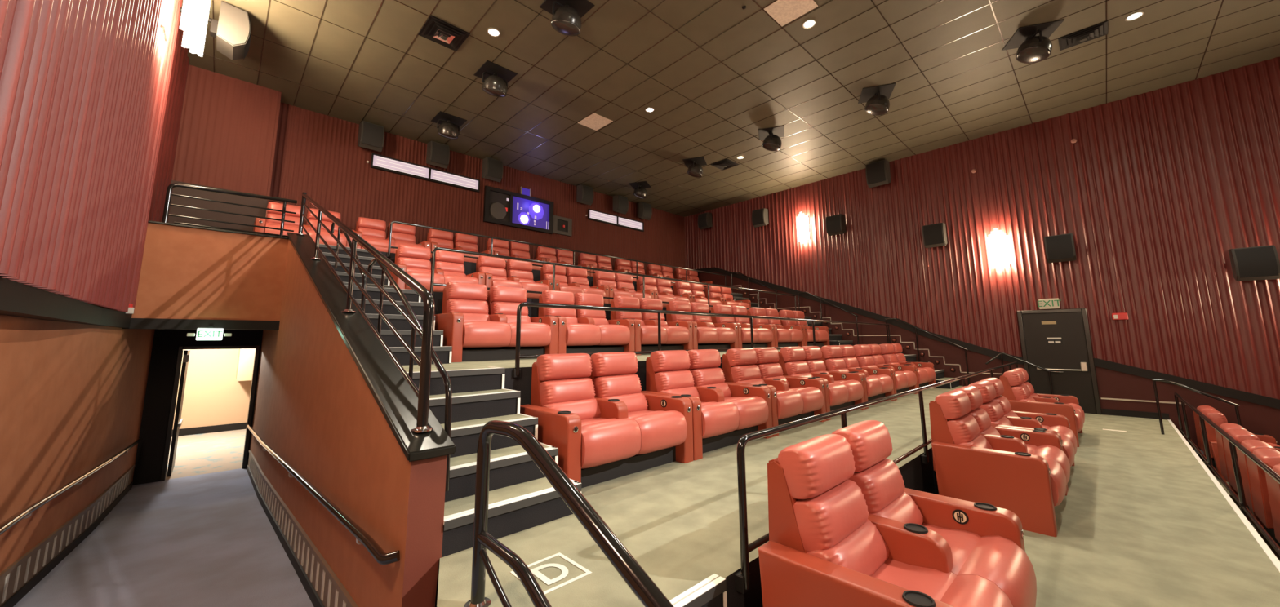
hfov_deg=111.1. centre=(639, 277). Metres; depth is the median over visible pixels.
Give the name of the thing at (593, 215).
strip window
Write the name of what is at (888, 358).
cushion
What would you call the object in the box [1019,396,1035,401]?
lumbar cushion
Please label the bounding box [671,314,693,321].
cushion
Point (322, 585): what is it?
guard
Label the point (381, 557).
handrail
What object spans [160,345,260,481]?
door frame
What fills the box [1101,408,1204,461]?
baseboard
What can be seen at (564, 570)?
floor marking
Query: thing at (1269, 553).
strip
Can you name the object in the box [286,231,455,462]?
trim
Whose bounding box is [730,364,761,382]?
cushion
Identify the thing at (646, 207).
grille
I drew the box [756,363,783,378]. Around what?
cushion
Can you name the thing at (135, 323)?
trim
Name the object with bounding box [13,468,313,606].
floor
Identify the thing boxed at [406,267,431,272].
lumbar cushion
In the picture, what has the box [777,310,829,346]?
loveseat
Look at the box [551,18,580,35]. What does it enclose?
grille
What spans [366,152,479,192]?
strip window
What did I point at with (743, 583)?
guard rail
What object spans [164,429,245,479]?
floor
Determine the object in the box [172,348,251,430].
wall
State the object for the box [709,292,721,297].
cushion
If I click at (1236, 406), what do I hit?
handrail
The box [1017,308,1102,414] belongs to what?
door
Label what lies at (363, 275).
handrail
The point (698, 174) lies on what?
grille
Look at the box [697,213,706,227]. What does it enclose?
grille
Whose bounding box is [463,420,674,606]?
handrail
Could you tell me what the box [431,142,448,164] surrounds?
grille
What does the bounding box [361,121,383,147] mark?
grille
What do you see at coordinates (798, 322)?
cushion
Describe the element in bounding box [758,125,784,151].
speaker
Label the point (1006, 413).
lumbar cushion
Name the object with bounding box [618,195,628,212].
grille
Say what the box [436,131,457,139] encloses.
grille
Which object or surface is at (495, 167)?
grille
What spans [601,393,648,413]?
lumbar cushion
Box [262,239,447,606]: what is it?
wall
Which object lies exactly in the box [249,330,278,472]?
wall
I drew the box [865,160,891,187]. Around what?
wall speaker
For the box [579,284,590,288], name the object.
lumbar cushion
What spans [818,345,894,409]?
loveseat
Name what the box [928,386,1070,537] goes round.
loveseat
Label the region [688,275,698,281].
cushion
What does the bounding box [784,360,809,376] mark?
cushion
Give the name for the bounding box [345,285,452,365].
stairs
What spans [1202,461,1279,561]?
floor
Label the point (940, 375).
stairs
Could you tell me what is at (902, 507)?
lumbar cushion
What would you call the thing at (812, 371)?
lumbar cushion
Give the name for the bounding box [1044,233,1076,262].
wall speaker
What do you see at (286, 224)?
lumbar cushion
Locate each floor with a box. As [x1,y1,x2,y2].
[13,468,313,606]
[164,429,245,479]
[319,247,742,297]
[352,289,811,349]
[401,347,902,405]
[436,386,963,606]
[1022,413,1279,606]
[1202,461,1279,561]
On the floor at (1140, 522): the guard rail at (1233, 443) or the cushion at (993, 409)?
the guard rail at (1233, 443)
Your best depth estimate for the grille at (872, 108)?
8.96 m
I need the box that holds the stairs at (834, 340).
[804,316,853,345]
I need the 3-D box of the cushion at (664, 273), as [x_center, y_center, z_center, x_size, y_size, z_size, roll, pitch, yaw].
[0.993,-0.075,15.965,0.536,0.235,0.218,7,-27,-43]
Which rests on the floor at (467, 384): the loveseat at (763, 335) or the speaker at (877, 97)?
the loveseat at (763, 335)
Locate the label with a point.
(1103, 429)
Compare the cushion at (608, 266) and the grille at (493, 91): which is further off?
the cushion at (608, 266)
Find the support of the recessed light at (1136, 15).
in the ceiling
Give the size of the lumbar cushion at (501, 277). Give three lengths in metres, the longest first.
0.585 x 0.225 x 0.218 m
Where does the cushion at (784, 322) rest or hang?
on the loveseat at (821, 334)
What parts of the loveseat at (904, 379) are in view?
armrest, armrest, seat, armrest, seat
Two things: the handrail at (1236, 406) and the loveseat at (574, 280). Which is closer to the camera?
the handrail at (1236, 406)
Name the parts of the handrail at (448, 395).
post, post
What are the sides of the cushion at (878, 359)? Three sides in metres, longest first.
0.550 x 0.235 x 0.218 m
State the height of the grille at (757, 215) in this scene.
0.515 m
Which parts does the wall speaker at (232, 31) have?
mounting arm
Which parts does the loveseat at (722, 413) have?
backrest, armrest, armrest, seat, seat, armrest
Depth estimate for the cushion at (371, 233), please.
9.49 m
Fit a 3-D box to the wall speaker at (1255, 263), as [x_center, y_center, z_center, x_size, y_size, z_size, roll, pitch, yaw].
[10.963,-0.257,7.842,0.425,0.614,0.460,7,-11,-43]
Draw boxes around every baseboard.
[171,422,246,436]
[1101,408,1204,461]
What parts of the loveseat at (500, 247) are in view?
armrest, seat, armrest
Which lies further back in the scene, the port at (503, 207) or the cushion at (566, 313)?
the port at (503, 207)
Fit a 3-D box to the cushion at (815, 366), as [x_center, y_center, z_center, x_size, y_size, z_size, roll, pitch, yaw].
[3.035,1.551,7.647,0.550,0.235,0.218,7,-27,-43]
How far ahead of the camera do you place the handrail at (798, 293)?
13.43 m
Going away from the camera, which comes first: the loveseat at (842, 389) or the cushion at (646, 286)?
the loveseat at (842, 389)
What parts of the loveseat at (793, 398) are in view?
backrest, armrest, armrest, seat, armrest, seat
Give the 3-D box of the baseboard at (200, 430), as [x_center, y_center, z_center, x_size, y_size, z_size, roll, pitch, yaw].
[-11.817,4.151,11.999,8.000,0.180,0.030,7,-11,-43]
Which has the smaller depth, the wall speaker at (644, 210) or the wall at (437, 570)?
the wall at (437, 570)
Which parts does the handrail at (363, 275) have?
post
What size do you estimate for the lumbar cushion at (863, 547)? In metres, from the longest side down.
0.585 x 0.225 x 0.218 m
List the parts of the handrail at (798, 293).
post, post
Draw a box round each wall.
[0,0,123,295]
[0,0,189,573]
[87,222,288,320]
[132,329,262,485]
[168,64,279,231]
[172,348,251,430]
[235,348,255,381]
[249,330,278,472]
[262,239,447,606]
[266,91,281,205]
[268,102,685,278]
[434,569,438,606]
[684,56,1279,399]
[697,271,1279,449]
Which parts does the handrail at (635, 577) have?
rail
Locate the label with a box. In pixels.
[1102,429,1126,431]
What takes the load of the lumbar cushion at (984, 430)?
on the loveseat at (1024, 473)
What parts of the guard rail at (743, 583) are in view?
rail, post, post, post, post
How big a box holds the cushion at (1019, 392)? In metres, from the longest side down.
0.550 x 0.235 x 0.218 m
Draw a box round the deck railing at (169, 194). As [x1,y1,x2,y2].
[161,182,297,237]
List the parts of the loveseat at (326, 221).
armrest, seat, armrest, seat, armrest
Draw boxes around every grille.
[243,16,251,59]
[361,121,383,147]
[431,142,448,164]
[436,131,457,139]
[481,86,506,97]
[487,157,502,179]
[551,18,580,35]
[582,185,593,203]
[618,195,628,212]
[633,192,646,198]
[643,202,651,217]
[687,170,702,177]
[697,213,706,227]
[751,208,763,225]
[762,142,780,151]
[826,214,840,233]
[864,102,888,115]
[866,160,885,184]
[1015,45,1051,63]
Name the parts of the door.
number plate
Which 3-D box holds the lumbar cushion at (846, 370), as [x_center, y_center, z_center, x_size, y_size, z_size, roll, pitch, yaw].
[3.724,1.810,8.164,0.585,0.225,0.218,7,-41,-43]
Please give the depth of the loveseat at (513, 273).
8.98 m
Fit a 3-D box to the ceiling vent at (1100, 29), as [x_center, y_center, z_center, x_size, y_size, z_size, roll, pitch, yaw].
[7.457,-4.038,7.391,0.440,0.083,0.580,7,-11,-43]
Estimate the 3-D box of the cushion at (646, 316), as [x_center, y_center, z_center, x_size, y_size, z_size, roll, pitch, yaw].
[0.248,0.757,8.547,0.550,0.235,0.218,7,-27,-43]
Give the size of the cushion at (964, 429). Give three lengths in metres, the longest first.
0.550 x 0.235 x 0.218 m
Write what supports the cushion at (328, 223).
on the loveseat at (326, 221)
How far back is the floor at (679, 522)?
2.79 m
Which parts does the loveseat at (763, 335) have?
backrest, armrest, armrest, seat, armrest, seat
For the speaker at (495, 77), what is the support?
hanging from the ceiling
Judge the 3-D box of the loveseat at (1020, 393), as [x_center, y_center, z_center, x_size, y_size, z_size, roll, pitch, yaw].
[6.698,2.074,7.301,1.490,1.054,0.927,7,-11,-43]
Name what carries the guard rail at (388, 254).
attached to the floor at (469, 267)
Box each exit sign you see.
[186,325,231,340]
[1037,297,1061,309]
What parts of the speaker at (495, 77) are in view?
ceiling plate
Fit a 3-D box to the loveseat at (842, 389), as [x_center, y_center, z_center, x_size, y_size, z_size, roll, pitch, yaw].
[2.978,1.665,7.235,1.490,1.054,0.927,7,-11,-43]
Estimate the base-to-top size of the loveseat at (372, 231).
1.054 m
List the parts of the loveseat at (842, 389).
backrest, armrest, armrest, seat, armrest, seat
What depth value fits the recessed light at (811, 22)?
7.06 m
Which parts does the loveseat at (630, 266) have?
backrest, seat, armrest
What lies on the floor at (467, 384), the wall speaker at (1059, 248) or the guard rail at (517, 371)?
the guard rail at (517, 371)
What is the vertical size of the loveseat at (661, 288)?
1.054 m
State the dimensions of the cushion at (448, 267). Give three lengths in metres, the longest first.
0.550 x 0.235 x 0.218 m
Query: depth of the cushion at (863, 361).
9.10 m
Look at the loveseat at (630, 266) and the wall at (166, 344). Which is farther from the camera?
the loveseat at (630, 266)
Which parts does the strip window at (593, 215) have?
pane, pane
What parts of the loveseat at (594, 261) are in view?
backrest, armrest, armrest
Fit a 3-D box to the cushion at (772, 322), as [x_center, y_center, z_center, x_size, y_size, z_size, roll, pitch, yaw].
[3.511,1.171,11.618,0.550,0.235,0.218,7,-27,-43]
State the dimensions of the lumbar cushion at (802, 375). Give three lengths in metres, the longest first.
0.585 x 0.225 x 0.218 m
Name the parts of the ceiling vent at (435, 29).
plate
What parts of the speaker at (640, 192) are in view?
ceiling plate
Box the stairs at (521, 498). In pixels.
[406,366,581,557]
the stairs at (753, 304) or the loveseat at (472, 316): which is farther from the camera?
the stairs at (753, 304)
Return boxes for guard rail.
[386,221,726,287]
[430,247,796,313]
[512,302,890,377]
[734,361,1017,595]
[1173,392,1279,555]
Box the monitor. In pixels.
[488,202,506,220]
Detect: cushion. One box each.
[265,213,299,226]
[265,222,298,227]
[306,219,337,231]
[357,227,386,239]
[362,235,385,239]
[388,231,415,243]
[395,240,415,244]
[397,257,431,270]
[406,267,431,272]
[429,238,453,248]
[434,261,464,273]
[443,271,466,275]
[446,298,488,314]
[455,241,478,251]
[462,313,490,321]
[479,266,506,277]
[488,247,509,255]
[490,302,528,315]
[492,275,507,279]
[506,315,531,323]
[507,269,533,279]
[510,249,529,258]
[519,278,534,282]
[538,253,556,262]
[539,377,595,406]
[542,398,600,420]
[543,273,567,283]
[543,307,576,317]
[556,257,573,264]
[564,316,578,324]
[567,276,588,285]
[576,309,605,318]
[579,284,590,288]
[580,260,596,267]
[592,317,608,325]
[593,374,641,398]
[596,262,612,270]
[596,280,616,288]
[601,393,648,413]
[615,281,634,290]
[615,311,642,319]
[617,265,631,272]
[631,267,644,274]
[640,284,657,290]
[640,312,665,320]
[640,320,644,325]
[648,270,662,274]
[654,369,693,392]
[657,286,672,293]
[658,386,700,399]
[660,320,668,326]
[661,271,673,278]
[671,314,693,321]
[676,274,688,278]
[676,288,692,294]
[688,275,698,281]
[690,367,724,386]
[691,290,705,297]
[692,315,711,322]
[697,321,715,328]
[697,382,731,397]
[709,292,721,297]
[715,316,734,323]
[720,293,733,299]
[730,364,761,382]
[733,317,749,324]
[736,378,765,384]
[752,318,768,324]
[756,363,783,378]
[764,376,789,387]
[767,319,781,324]
[782,320,796,325]
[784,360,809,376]
[790,373,813,377]
[793,480,868,552]
[795,320,806,325]
[804,360,826,373]
[807,520,888,576]
[811,370,829,373]
[825,358,845,371]
[830,368,849,372]
[842,356,858,368]
[847,458,905,513]
[857,355,874,367]
[862,364,877,368]
[868,492,923,525]
[871,355,884,364]
[882,354,897,364]
[893,353,906,362]
[946,414,980,444]
[958,435,992,449]
[966,408,991,432]
[978,400,1004,422]
[980,426,1000,435]
[991,416,1013,426]
[993,395,1011,414]
[1003,410,1017,417]
[1011,384,1030,400]
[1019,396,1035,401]
[1021,382,1034,395]
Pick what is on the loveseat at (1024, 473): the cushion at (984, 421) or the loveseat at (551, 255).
the cushion at (984, 421)
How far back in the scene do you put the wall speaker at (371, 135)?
10.06 m
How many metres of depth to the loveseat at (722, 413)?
5.06 m
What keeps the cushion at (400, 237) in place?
on the loveseat at (372, 231)
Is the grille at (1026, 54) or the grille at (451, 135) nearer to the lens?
the grille at (1026, 54)
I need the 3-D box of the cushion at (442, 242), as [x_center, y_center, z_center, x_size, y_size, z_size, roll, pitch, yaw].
[-4.767,-0.805,10.544,0.536,0.235,0.218,7,-27,-43]
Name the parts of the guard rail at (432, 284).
post, rail, post, post, post, post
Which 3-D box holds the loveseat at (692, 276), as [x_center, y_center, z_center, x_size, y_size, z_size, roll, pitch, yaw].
[2.006,0.174,16.559,1.453,1.054,0.927,7,-11,-43]
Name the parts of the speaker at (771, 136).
ceiling plate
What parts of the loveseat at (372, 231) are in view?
armrest, seat, armrest, seat, armrest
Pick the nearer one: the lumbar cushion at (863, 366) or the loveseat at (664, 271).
the lumbar cushion at (863, 366)
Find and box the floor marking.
[510,552,591,595]
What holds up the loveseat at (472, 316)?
on the floor at (467, 384)
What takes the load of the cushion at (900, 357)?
on the loveseat at (891, 353)
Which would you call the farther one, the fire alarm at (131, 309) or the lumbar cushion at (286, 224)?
the lumbar cushion at (286, 224)
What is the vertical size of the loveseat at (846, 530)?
1.054 m
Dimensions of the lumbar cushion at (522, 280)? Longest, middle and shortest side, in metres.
0.585 x 0.225 x 0.218 m
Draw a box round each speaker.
[179,0,251,60]
[357,120,384,151]
[426,140,449,168]
[431,111,466,139]
[473,60,517,97]
[481,156,502,182]
[539,0,594,35]
[576,184,593,205]
[613,195,628,213]
[628,181,651,198]
[636,202,652,220]
[682,156,706,177]
[697,212,712,229]
[751,208,768,227]
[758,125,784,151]
[826,213,845,235]
[857,83,895,115]
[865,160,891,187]
[922,222,947,248]
[1001,19,1064,63]
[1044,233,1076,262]
[1228,244,1279,281]
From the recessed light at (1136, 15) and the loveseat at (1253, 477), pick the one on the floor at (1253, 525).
the loveseat at (1253, 477)
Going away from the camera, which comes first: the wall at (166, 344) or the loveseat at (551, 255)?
the wall at (166, 344)
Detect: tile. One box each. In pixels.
[577,112,613,130]
[764,0,817,26]
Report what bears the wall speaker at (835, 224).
attached to the wall at (1154, 191)
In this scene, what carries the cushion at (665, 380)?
on the loveseat at (722, 413)
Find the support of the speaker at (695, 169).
hanging from the ceiling
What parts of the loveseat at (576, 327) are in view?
backrest, armrest, seat, armrest, seat, armrest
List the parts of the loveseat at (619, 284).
backrest, armrest, armrest, seat, seat, armrest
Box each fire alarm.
[125,303,134,314]
[1111,312,1128,319]
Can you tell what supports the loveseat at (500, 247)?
on the floor at (469, 267)
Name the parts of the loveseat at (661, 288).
backrest, armrest, armrest, seat, seat, armrest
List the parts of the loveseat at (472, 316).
backrest, armrest, seat, backrest, armrest, seat, armrest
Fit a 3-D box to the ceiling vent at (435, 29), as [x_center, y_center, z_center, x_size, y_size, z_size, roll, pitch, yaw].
[-3.231,-3.990,7.239,0.620,0.083,0.590,7,-11,-43]
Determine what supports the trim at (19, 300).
attached to the wall at (73, 395)
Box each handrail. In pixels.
[0,438,142,535]
[246,425,399,564]
[330,217,366,312]
[367,257,452,492]
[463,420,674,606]
[730,271,777,309]
[797,292,857,326]
[884,318,969,385]
[985,352,1063,395]
[1151,378,1241,435]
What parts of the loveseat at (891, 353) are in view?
armrest, armrest, armrest, seat, seat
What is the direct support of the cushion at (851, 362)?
on the loveseat at (877, 382)
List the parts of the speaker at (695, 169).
ceiling plate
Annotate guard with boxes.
[0,465,135,606]
[246,449,358,606]
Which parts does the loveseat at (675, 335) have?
backrest, armrest, armrest, seat, seat, armrest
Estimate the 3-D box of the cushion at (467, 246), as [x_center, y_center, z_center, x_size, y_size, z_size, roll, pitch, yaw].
[-4.326,-0.750,10.959,0.536,0.235,0.218,7,-27,-43]
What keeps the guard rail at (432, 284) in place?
on the floor at (533, 312)
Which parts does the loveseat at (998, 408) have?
armrest, armrest, armrest, seat, seat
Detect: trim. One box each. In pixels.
[0,276,132,328]
[121,318,279,330]
[147,220,288,239]
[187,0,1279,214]
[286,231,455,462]
[694,267,1279,409]
[729,284,1186,404]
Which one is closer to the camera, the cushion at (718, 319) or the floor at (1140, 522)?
the floor at (1140, 522)
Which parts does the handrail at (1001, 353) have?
post, rail, post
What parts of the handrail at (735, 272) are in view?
post, rail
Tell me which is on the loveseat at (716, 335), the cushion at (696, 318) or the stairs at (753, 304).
the cushion at (696, 318)
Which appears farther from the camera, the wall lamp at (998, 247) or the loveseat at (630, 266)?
the loveseat at (630, 266)
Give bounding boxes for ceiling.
[180,0,1279,217]
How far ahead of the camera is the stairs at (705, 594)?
2.08 m
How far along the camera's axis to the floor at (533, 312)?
6.11 m
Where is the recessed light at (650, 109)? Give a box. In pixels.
[644,106,654,112]
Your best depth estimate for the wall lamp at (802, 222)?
14.14 m
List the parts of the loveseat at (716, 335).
backrest, armrest, armrest, seat, armrest, seat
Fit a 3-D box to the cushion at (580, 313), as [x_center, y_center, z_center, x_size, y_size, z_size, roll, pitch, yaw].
[-0.840,0.620,7.524,0.550,0.235,0.218,7,-27,-43]
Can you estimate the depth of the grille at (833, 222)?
13.20 m
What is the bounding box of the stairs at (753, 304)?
[731,293,765,308]
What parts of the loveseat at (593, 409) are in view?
backrest, armrest, backrest, armrest, seat, seat, armrest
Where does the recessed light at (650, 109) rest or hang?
in the ceiling
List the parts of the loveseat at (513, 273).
backrest, armrest, backrest, seat, armrest, seat, armrest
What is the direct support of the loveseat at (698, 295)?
on the floor at (533, 312)
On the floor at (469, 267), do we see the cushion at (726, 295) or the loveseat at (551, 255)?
the loveseat at (551, 255)
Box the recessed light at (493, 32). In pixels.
[487,27,500,36]
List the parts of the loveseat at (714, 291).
backrest, armrest, seat, seat, armrest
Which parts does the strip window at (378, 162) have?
pane, pane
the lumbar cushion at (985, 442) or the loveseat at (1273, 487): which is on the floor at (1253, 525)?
the loveseat at (1273, 487)
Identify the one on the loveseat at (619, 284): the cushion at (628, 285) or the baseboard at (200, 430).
the cushion at (628, 285)
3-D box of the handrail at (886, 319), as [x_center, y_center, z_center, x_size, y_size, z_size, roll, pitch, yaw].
[7.399,1.881,11.374,0.042,1.731,1.790,7,-11,-43]
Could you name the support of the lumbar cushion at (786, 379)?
on the loveseat at (793, 398)
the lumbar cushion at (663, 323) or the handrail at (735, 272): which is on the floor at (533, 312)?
the handrail at (735, 272)
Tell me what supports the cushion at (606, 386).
on the loveseat at (593, 409)
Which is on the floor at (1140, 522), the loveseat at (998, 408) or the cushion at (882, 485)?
the loveseat at (998, 408)
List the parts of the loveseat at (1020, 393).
backrest, armrest, armrest, armrest, seat, seat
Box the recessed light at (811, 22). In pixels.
[802,18,816,28]
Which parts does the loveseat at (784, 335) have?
backrest, armrest, armrest, seat, armrest, seat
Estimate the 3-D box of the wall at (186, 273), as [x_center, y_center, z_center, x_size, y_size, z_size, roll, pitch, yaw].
[-6.351,-0.048,6.353,1.950,1.300,0.150,7,-11,-43]
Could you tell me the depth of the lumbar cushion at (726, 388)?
5.52 m
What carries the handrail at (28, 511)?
attached to the wall at (73, 395)
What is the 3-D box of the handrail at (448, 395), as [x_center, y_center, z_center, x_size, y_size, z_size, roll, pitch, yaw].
[-1.968,0.546,3.571,0.038,1.709,2.388,7,-11,-43]
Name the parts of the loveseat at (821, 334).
backrest, armrest, seat, armrest, seat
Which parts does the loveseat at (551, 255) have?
backrest, armrest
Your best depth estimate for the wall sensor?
9.80 m
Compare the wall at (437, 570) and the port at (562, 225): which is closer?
the wall at (437, 570)
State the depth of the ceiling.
8.32 m
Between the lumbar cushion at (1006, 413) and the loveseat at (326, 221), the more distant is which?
the loveseat at (326, 221)
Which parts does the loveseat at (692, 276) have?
backrest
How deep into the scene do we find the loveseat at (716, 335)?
9.04 m
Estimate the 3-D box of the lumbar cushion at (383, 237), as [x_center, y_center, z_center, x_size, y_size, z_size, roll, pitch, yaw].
[-5.777,-0.762,9.461,0.570,0.225,0.218,7,-41,-43]
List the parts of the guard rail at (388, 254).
post, rail, post, post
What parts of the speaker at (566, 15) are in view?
ceiling plate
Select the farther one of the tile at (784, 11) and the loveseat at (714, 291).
the loveseat at (714, 291)
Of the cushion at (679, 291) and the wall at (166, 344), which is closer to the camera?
the wall at (166, 344)
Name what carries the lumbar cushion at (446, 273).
on the loveseat at (415, 261)
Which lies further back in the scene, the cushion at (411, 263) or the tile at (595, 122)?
the tile at (595, 122)
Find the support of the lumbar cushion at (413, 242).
on the loveseat at (372, 231)
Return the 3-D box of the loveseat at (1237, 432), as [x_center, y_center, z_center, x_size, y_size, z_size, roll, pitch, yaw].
[8.375,2.544,5.705,1.490,1.054,0.927,7,-11,-43]
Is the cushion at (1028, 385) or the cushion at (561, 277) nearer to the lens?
the cushion at (1028, 385)
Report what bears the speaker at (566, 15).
hanging from the ceiling
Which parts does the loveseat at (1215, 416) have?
backrest, backrest, armrest, armrest, seat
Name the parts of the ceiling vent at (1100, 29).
plate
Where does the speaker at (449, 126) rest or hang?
hanging from the ceiling
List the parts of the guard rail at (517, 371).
post, rail, post, post, post, post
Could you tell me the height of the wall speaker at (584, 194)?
0.614 m
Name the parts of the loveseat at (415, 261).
armrest, backrest, seat, armrest, seat, armrest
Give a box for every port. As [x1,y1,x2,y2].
[483,185,553,234]
[552,215,572,236]
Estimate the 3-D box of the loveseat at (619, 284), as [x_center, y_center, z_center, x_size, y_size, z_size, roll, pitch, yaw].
[-0.448,0.354,11.082,1.490,1.054,0.927,7,-11,-43]
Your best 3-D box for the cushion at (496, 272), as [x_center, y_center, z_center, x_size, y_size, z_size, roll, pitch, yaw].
[-3.020,-0.093,9.022,0.550,0.235,0.218,7,-27,-43]
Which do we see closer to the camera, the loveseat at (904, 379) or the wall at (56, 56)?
the wall at (56, 56)
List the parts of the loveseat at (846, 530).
backrest, armrest, armrest, seat, armrest, seat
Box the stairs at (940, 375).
[902,347,959,389]
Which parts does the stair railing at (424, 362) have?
post, post, post, rail, rail, rail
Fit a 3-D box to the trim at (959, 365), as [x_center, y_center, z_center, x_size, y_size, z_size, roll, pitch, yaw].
[6.178,1.466,13.004,0.021,3.236,12.361,7,-11,-43]
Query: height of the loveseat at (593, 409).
1.054 m
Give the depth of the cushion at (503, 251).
11.51 m
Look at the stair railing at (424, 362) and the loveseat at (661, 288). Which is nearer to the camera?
the stair railing at (424, 362)
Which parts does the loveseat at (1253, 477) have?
backrest, armrest, backrest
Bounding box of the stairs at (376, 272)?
[319,244,394,288]
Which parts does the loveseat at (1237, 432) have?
backrest, backrest, armrest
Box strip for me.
[1167,419,1279,573]
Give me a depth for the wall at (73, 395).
4.58 m
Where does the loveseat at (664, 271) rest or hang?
on the floor at (469, 267)
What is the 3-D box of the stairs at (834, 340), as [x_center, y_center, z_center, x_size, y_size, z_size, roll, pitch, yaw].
[5.369,1.605,13.129,0.960,0.935,1.516,7,-11,-43]
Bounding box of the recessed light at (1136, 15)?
[1124,10,1144,21]
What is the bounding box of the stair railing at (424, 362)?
[297,192,434,432]
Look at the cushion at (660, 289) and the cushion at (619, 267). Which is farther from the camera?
the cushion at (619, 267)
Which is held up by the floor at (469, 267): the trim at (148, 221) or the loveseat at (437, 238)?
the loveseat at (437, 238)
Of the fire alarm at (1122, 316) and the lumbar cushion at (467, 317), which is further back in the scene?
the fire alarm at (1122, 316)
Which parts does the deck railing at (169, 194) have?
rail, rail, rail, rail, post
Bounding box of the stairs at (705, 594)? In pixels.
[669,573,727,606]
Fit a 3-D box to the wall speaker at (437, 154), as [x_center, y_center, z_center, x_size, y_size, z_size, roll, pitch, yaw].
[-5.170,-3.127,11.220,0.460,0.614,0.425,7,-11,-43]
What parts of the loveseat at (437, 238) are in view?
armrest, backrest, armrest, seat, armrest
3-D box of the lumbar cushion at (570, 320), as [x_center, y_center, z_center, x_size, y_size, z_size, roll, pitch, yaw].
[-1.238,0.740,7.016,0.585,0.225,0.218,7,-41,-43]
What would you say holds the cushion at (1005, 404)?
on the loveseat at (998, 408)
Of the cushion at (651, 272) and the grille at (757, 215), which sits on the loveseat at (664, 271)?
the cushion at (651, 272)
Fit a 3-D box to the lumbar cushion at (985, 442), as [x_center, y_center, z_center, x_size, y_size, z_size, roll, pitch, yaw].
[3.281,1.691,4.313,0.585,0.225,0.218,7,-41,-43]
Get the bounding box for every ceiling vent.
[417,14,470,51]
[710,158,738,170]
[1057,20,1107,50]
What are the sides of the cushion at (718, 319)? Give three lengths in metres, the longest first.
0.550 x 0.235 x 0.218 m
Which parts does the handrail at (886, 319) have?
post, post, rail, post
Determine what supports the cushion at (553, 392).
on the loveseat at (593, 409)
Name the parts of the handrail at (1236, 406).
post, rail, post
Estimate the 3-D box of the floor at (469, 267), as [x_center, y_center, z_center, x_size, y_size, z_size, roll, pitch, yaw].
[-1.898,0.728,12.323,12.800,1.180,2.750,7,-11,-43]
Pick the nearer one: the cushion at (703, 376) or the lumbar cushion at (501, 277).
the cushion at (703, 376)
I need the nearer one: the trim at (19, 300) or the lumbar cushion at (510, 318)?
the trim at (19, 300)
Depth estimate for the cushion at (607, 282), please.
10.97 m
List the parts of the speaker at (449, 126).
ceiling plate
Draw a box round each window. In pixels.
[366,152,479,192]
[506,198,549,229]
[585,208,644,231]
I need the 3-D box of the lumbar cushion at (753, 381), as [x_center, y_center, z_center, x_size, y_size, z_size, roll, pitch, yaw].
[1.549,1.534,6.116,0.585,0.225,0.218,7,-41,-43]
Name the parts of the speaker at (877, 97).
ceiling plate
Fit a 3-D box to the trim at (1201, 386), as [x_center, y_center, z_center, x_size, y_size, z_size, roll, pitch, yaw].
[8.918,1.681,10.053,0.055,6.216,20.500,7,-11,-43]
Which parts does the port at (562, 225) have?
pane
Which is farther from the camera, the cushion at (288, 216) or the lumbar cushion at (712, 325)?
the lumbar cushion at (712, 325)
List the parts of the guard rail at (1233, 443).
post, post, post, rail, post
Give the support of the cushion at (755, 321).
on the loveseat at (784, 335)
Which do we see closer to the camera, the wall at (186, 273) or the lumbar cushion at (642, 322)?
the wall at (186, 273)
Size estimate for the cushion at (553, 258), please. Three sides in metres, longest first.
0.536 x 0.235 x 0.218 m
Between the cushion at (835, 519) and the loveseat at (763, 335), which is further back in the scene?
the loveseat at (763, 335)
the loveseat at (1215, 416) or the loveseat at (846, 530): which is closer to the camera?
the loveseat at (846, 530)
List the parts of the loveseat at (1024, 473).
backrest, armrest, armrest, armrest, seat, seat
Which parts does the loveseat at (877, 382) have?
backrest, armrest, armrest, seat, armrest, seat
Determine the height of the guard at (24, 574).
0.815 m
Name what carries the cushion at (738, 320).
on the loveseat at (763, 335)
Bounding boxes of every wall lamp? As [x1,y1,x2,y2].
[160,0,210,56]
[796,212,809,243]
[986,228,1011,271]
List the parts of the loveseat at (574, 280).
backrest, armrest, seat, armrest, seat, armrest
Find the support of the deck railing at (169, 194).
on the trim at (148, 221)
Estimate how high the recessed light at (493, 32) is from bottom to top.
0.014 m
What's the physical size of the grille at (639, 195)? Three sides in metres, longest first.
0.452 x 0.452 x 0.083 m
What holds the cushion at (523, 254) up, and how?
on the loveseat at (500, 247)
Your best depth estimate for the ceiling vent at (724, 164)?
12.70 m
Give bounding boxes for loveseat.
[253,201,355,247]
[355,217,431,253]
[385,244,484,292]
[426,228,493,262]
[434,282,558,362]
[475,255,552,298]
[485,238,546,270]
[520,351,693,492]
[535,246,590,275]
[538,289,635,356]
[540,263,608,303]
[577,253,627,276]
[592,271,653,303]
[610,296,693,355]
[614,258,659,281]
[636,276,691,307]
[640,349,773,460]
[646,263,688,285]
[666,300,738,351]
[673,280,723,310]
[674,268,713,289]
[704,285,751,311]
[711,304,774,348]
[722,347,826,436]
[746,307,804,350]
[758,420,1036,606]
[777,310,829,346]
[777,346,865,421]
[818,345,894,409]
[853,344,917,400]
[879,343,936,393]
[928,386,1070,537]
[968,377,1077,491]
[999,368,1084,447]
[1193,405,1279,482]
[1214,423,1260,513]
[1235,440,1279,547]
[1264,464,1279,543]
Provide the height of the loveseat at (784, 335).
1.054 m
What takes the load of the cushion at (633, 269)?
on the loveseat at (630, 266)
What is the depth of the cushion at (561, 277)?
10.00 m
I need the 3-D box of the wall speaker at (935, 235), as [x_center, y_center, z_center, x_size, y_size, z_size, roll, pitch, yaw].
[7.684,-1.099,11.440,0.425,0.614,0.460,7,-11,-43]
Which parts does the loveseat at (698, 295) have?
backrest, armrest, armrest, seat, armrest, seat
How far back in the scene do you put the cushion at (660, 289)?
12.40 m
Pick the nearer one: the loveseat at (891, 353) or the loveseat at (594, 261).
the loveseat at (891, 353)

